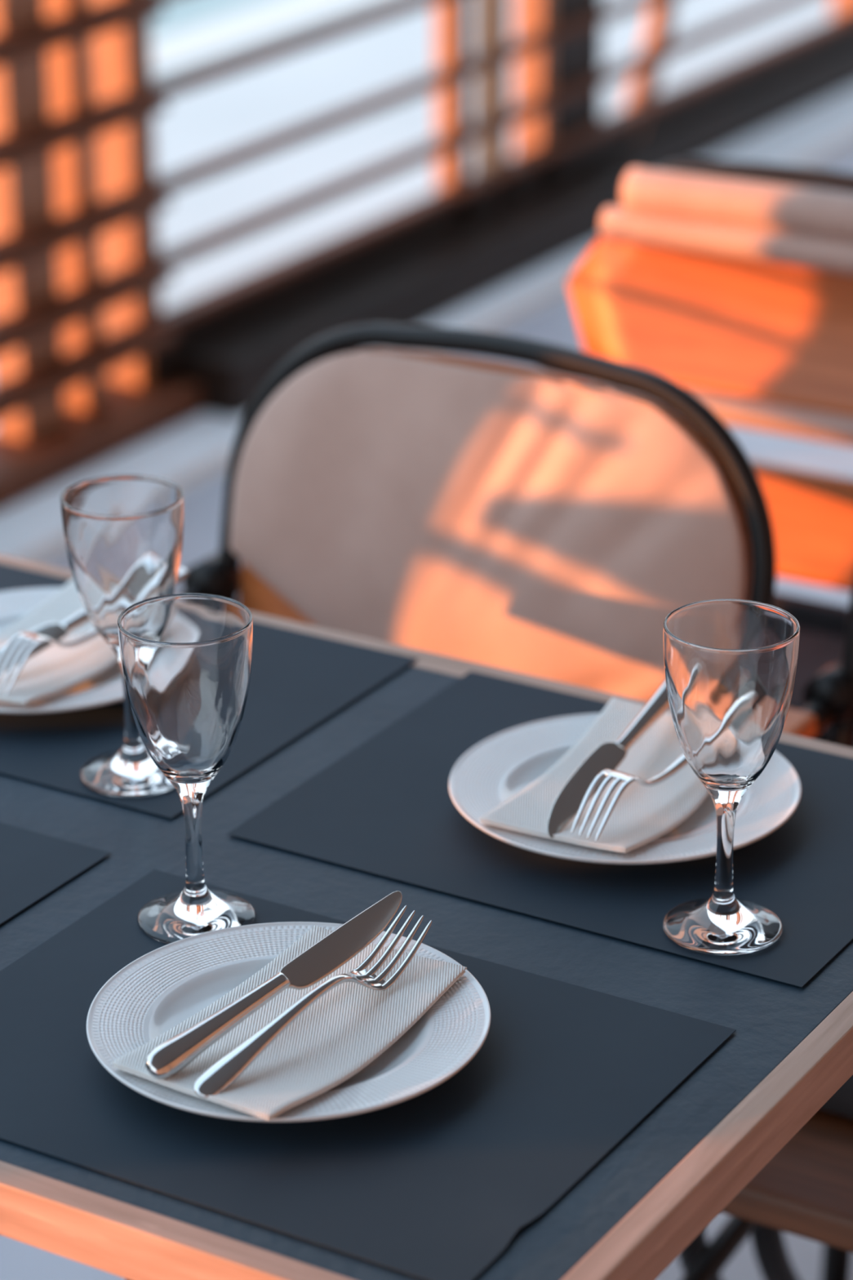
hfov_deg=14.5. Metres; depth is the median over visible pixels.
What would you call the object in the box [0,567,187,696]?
fork
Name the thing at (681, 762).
fork
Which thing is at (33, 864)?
placemat
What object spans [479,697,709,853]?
napkin
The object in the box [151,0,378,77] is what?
kerb
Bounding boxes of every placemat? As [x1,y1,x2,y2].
[0,563,417,818]
[0,822,111,924]
[0,869,736,1279]
[226,671,852,987]
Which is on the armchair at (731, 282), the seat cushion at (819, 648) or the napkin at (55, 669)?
the seat cushion at (819, 648)
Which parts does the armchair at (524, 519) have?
panel, frame, leg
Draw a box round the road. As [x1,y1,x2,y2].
[150,0,276,41]
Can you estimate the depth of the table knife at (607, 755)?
1.99 m
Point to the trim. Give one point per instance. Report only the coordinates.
(197, 449)
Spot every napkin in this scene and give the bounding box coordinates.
[0,578,118,705]
[111,924,466,1120]
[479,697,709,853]
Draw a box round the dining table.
[0,554,852,1279]
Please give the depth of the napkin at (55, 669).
2.19 m
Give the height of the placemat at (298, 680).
0.001 m
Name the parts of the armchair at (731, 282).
panel, frame, panel, leg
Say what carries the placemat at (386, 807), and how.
on the dining table
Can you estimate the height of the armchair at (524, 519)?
0.869 m
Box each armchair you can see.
[179,322,777,1279]
[539,158,852,1279]
[681,582,852,1279]
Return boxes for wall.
[0,0,852,510]
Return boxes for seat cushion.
[789,628,844,742]
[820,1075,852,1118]
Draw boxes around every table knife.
[0,608,90,673]
[145,890,402,1079]
[546,678,670,838]
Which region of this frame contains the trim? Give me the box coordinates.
[0,85,852,564]
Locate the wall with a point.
(93, 367)
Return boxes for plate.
[0,586,124,713]
[85,921,490,1122]
[448,712,801,864]
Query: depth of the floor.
4.59 m
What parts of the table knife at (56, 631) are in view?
blade, handle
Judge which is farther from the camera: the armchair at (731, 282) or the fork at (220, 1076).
the armchair at (731, 282)
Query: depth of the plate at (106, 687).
2.17 m
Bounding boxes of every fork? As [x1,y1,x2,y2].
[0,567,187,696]
[192,905,432,1097]
[570,753,688,841]
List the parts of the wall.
post, post, rail, post, rail, rail, post, post, rail, post, post, rail, post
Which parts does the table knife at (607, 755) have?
blade, handle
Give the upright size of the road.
0.160 m
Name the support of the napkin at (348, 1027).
on the plate at (171, 983)
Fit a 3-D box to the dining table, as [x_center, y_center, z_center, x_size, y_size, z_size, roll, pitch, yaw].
[-0.151,0.471,2.109,0.870,0.751,0.678,13,26,29]
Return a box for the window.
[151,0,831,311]
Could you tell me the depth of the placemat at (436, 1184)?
1.68 m
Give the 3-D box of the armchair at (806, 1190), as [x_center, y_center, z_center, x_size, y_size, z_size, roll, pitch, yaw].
[0.447,0.314,2.321,0.516,0.869,0.554,13,26,29]
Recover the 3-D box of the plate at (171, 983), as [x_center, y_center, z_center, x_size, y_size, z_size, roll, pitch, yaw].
[-0.071,0.203,1.747,0.210,0.018,0.210,8,24,20]
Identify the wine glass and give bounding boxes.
[60,474,184,796]
[117,593,255,943]
[662,599,799,955]
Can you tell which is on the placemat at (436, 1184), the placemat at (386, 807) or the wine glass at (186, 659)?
the wine glass at (186, 659)
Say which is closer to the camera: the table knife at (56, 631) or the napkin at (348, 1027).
the napkin at (348, 1027)
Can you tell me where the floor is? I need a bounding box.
[0,146,852,1279]
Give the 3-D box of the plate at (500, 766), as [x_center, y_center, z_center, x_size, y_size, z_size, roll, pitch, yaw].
[0.118,0.094,2.007,0.210,0.018,0.210,-7,23,-16]
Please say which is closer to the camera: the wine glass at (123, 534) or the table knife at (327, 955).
the table knife at (327, 955)
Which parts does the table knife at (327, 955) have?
handle, blade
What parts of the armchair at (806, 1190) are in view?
leg, seat, armrest, frame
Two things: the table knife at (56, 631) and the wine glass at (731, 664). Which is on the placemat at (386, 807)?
the wine glass at (731, 664)
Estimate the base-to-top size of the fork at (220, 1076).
0.031 m
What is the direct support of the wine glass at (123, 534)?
on the placemat at (298, 680)

